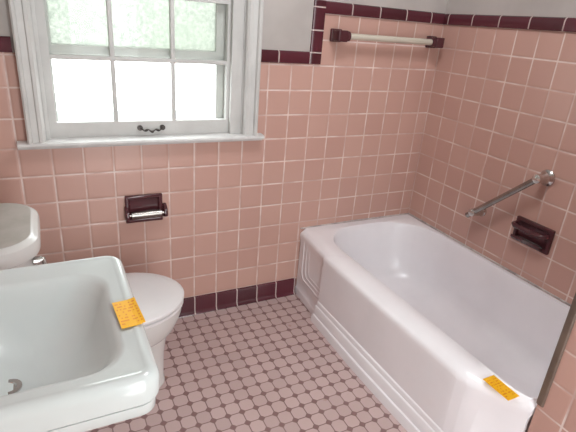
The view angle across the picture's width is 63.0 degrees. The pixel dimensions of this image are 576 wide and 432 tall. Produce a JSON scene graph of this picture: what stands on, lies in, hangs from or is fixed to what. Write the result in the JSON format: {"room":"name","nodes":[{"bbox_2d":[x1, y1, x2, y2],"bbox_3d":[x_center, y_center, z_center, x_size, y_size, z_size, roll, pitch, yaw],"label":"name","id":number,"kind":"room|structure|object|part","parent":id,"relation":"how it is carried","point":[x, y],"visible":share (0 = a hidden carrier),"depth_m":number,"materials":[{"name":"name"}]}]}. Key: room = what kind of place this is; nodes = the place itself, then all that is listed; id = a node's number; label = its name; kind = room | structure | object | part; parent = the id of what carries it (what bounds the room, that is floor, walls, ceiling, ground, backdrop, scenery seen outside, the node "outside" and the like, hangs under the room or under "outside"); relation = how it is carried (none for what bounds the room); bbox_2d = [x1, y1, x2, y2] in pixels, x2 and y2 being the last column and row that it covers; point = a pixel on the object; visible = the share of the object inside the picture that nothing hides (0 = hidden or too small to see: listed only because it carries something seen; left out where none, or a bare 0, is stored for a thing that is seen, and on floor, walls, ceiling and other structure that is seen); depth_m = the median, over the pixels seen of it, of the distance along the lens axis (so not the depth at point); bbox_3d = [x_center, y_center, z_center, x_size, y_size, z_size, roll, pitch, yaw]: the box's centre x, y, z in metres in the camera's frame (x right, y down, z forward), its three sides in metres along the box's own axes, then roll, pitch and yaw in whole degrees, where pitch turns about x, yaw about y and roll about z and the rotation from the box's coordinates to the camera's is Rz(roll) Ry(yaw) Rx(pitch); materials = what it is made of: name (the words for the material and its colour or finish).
{"room":"bathroom","nodes":[
{"label":"bathroom","id":0,"kind":"room"},
{"bbox_2d":[0,0,447,297],"bbox_3d":[-0.232,-0.681,2.034,2.470,2.400,0.165,-7,25,-26],"label":"wall","id":1,"kind":"structure","parent":0,"point":[343,133],"depth_m":2.18,"materials":[{"name":"tile"}]},
{"bbox_2d":[0,36,12,51],"bbox_3d":[-1.042,-0.568,1.540,0.238,0.051,0.009,-7,25,-26],"label":"trim","id":2,"kind":"structure","parent":1,"relation":"attached to","point":[5,41],"depth_m":1.58,"materials":[{"name":"red tile"}]},
{"bbox_2d":[8,0,263,149],"bbox_3d":[-0.600,-0.869,1.864,1.287,1.166,0.440,-7,25,-26],"label":"window","id":3,"kind":"structure","parent":1,"relation":"in","point":[226,35],"depth_m":1.85,"materials":[{"name":"paint"}]},
{"bbox_3d":[-0.878,-0.776,1.514,0.059,1.111,0.042,-7,25,-26],"label":"casing","id":4,"kind":"part","parent":3,"relation":"part of","materials":[{"name":"paint"}]},
{"bbox_3d":[-0.560,-0.958,1.723,0.627,0.652,0.003,-7,25,-26],"label":"pane","id":5,"kind":"part","parent":3,"relation":"part of","materials":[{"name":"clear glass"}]},
{"bbox_3d":[-0.539,-0.965,1.730,0.763,0.724,0.029,-7,25,-26],"label":"sash","id":6,"kind":"part","parent":3,"relation":"part of","materials":[{"name":"paint"}]},
{"bbox_3d":[-0.552,-0.308,1.921,0.965,0.033,0.073,-7,25,-26],"label":"sill","id":7,"kind":"part","parent":3,"relation":"part of","materials":[{"name":"paint"}]},
{"bbox_3d":[-0.130,-0.866,1.878,0.062,1.111,0.042,-7,25,-26],"label":"casing","id":8,"kind":"part","parent":3,"relation":"part of","materials":[{"name":"paint"}]},
{"bbox_2d":[124,193,167,222],"bbox_3d":[-0.603,-0.029,2.005,0.174,0.122,0.048,-7,25,-26],"label":"toilet paper holder","id":9,"kind":"object","parent":1,"relation":"attached to","point":[143,207],"visible":1,"depth_m":2.00,"materials":[{"name":"red ceramic"}]},
{"bbox_2d":[179,278,295,317],"bbox_3d":[-0.597,0.457,2.243,1.426,0.090,0.024,-7,25,-26],"label":"baseboard","id":10,"kind":"structure","parent":1,"relation":"attached to","point":[215,301],"depth_m":2.41,"materials":[{"name":"red tile"}]},
{"bbox_2d":[261,49,310,63],"bbox_3d":[-0.014,-0.691,2.041,0.250,0.051,0.009,-7,25,-26],"label":"trim","id":11,"kind":"structure","parent":1,"relation":"attached to","point":[276,56],"depth_m":2.04,"materials":[{"name":"red tile"}]},
{"bbox_2d":[310,0,326,63],"bbox_3d":[0.130,-0.805,2.067,0.057,0.262,0.009,-7,25,-26],"label":"trim","id":12,"kind":"structure","parent":1,"relation":"attached to","point":[319,10],"depth_m":2.06,"materials":[{"name":"red tile"}]},
{"bbox_2d":[300,213,407,228],"bbox_3d":[0.382,0.024,2.588,0.708,0.012,0.008,-7,25,-26],"label":"trim","id":13,"kind":"structure","parent":1,"relation":"attached to","point":[403,213],"depth_m":2.57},
{"bbox_2d":[326,1,444,23],"bbox_3d":[0.472,-0.943,2.189,0.690,0.050,0.009,-7,25,-26],"label":"trim","id":14,"kind":"structure","parent":1,"relation":"attached to","point":[339,8],"depth_m":2.17,"materials":[{"name":"red tile"}]},
{"bbox_2d":[329,28,444,47],"bbox_3d":[0.477,-0.828,2.203,0.615,0.055,0.077,-7,25,-26],"label":"towel bar","id":15,"kind":"object","parent":1,"relation":"attached to","point":[336,35],"visible":1,"depth_m":2.15,"materials":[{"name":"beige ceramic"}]},
{"bbox_3d":[0.227,-0.798,2.081,0.055,0.055,0.077,-7,25,-26],"label":"post","id":16,"kind":"part","parent":15,"relation":"part of","materials":[{"name":"red ceramic"}]},
{"bbox_2d":[429,38,436,46],"bbox_3d":[0.706,-0.848,2.297,0.021,0.043,0.044,-7,25,-26],"label":"socket","id":17,"kind":"object","parent":15,"relation":"attached to","point":[433,41],"depth_m":2.28,"materials":[{"name":"red ceramic"}]},
{"bbox_3d":[0.728,-0.858,2.325,0.055,0.055,0.077,-7,25,-26],"label":"post","id":18,"kind":"part","parent":15,"relation":"part of","materials":[{"name":"red ceramic"}]},
{"bbox_2d":[86,294,406,431],"bbox_3d":[0.244,0.958,1.460,2.470,0.110,2.750,-7,25,-26],"label":"floor","id":19,"kind":"structure","parent":0,"point":[262,366],"depth_m":1.93,"materials":[{"name":"tile"}]},
{"bbox_2d":[0,256,159,431],"bbox_3d":[-0.538,0.573,1.024,0.444,0.815,0.471,-7,25,-26],"label":"sink","id":20,"kind":"object","parent":19,"relation":"on","point":[68,363],"visible":1,"depth_m":0.93,"materials":[{"name":"ceramic"}]},
{"bbox_2d":[112,297,145,328],"bbox_3d":[-0.313,0.188,0.920,0.044,0.005,0.092,-8,26,-29],"label":"sticker","id":21,"kind":"object","parent":20,"relation":"on","point":[128,312],"visible":1,"depth_m":0.92,"materials":[{"name":"yellow paper"}]},
{"bbox_2d":[0,203,183,386],"bbox_3d":[-0.715,0.342,1.647,0.700,0.738,0.400,-7,25,-26],"label":"toilet","id":22,"kind":"object","parent":19,"relation":"on","point":[159,298],"visible":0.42,"depth_m":1.61,"materials":[{"name":"ceramic"}]},
{"bbox_3d":[-0.890,0.055,1.421,0.250,0.062,0.400,-7,25,-26],"label":"tank lid","id":23,"kind":"part","parent":22,"relation":"part of","materials":[{"name":"white ceramic"}]},
{"bbox_3d":[-0.908,0.221,1.487,0.218,0.306,0.365,-7,25,-26],"label":"tank","id":24,"kind":"part","parent":22,"relation":"part of","materials":[{"name":"white ceramic"}]},
{"bbox_3d":[-0.735,0.138,1.398,0.036,0.029,0.064,-12,28,-35],"label":"flush lever","id":25,"kind":"part","parent":22,"relation":"part of","materials":[{"name":"silver metal"}]},
{"bbox_3d":[-0.589,0.296,1.694,0.425,0.024,0.359,-7,25,-26],"label":"seat lid","id":26,"kind":"part","parent":22,"relation":"part of","materials":[{"name":"plastic"}]},
{"bbox_3d":[-0.673,0.505,1.744,0.559,0.371,0.343,-7,25,-26],"label":"bowl","id":27,"kind":"part","parent":22,"relation":"part of","materials":[{"name":"white ceramic"}]},
{"bbox_3d":[-0.589,0.317,1.704,0.417,0.016,0.352,-7,25,-26],"label":"seat","id":28,"kind":"part","parent":22,"relation":"part of","materials":[{"name":"plastic"}]},
{"bbox_2d":[295,214,569,431],"bbox_3d":[0.639,0.454,2.107,0.761,0.385,1.331,-7,25,-26],"label":"bathtub","id":29,"kind":"object","parent":19,"relation":"on","point":[421,318],"visible":0.94,"depth_m":2.06,"materials":[{"name":"ceramic"}]},
{"bbox_3d":[0.120,0.271,2.368,0.016,0.219,0.222,-5,24,-22],"label":"moulding","id":30,"kind":"part","parent":29,"relation":"part of","materials":[{"name":"ceramic"}]},
{"bbox_2d":[483,375,518,400],"bbox_3d":[0.649,0.523,1.434,0.048,0.001,0.097,-7,25,-26],"label":"sticker","id":31,"kind":"object","parent":29,"relation":"on","point":[493,381],"visible":1,"depth_m":1.43,"materials":[{"name":"yellow paper"}]},
{"bbox_2d":[408,0,575,305],"bbox_3d":[1.369,-0.321,1.482,0.165,2.400,2.420,-7,25,-26],"label":"wall","id":32,"kind":"structure","parent":0,"point":[501,111],"depth_m":2.11,"materials":[{"name":"tile"}]},
{"bbox_2d":[408,213,570,306],"bbox_3d":[0.996,0.233,2.196,0.010,0.010,1.329,-7,25,-26],"label":"trim","id":33,"kind":"structure","parent":32,"relation":"attached to","point":[470,248],"depth_m":2.21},
{"bbox_2d":[443,14,575,31],"bbox_3d":[1.072,-0.729,1.792,0.009,0.050,1.327,-7,25,-26],"label":"trim","id":34,"kind":"structure","parent":32,"relation":"attached to","point":[499,21],"depth_m":1.99,"materials":[{"name":"red tile"}]},
{"bbox_2d":[465,170,554,217],"bbox_3d":[0.967,-0.086,2.086,0.079,0.325,0.343,-7,25,-26],"label":"grab bar","id":35,"kind":"object","parent":32,"relation":"attached to","point":[546,177],"visible":1,"depth_m":2.00,"materials":[{"name":"silver metal"}]},
{"bbox_2d":[510,215,555,254],"bbox_3d":[1.036,0.081,2.021,0.053,0.110,0.185,-7,25,-26],"label":"soap dish","id":36,"kind":"object","parent":32,"relation":"attached to","point":[530,233],"visible":1,"depth_m":2.01,"materials":[{"name":"red ceramic"}]},
{"bbox_2d":[510,234,543,250],"bbox_3d":[1.035,0.113,2.040,0.037,0.023,0.145,-7,25,-26],"label":"tray","id":37,"kind":"object","parent":36,"relation":"on","point":[537,244],"depth_m":2.03,"materials":[{"name":"red ceramic"}]},
{"bbox_2d":[527,320,575,431],"bbox_3d":[1.313,-0.029,0.766,0.622,2.400,1.084,-7,25,-26],"label":"wall","id":38,"kind":"structure","parent":0,"point":[558,413],"depth_m":1.31,"materials":[{"name":"tile"}]},
{"bbox_2d":[536,293,575,406],"bbox_3d":[0.780,0.060,1.174,0.020,1.065,0.022,-7,25,-26],"label":"trim","id":39,"kind":"structure","parent":38,"relation":"attached to","point":[571,317],"depth_m":1.30,"materials":[{"name":"grey metal"}]}
]}

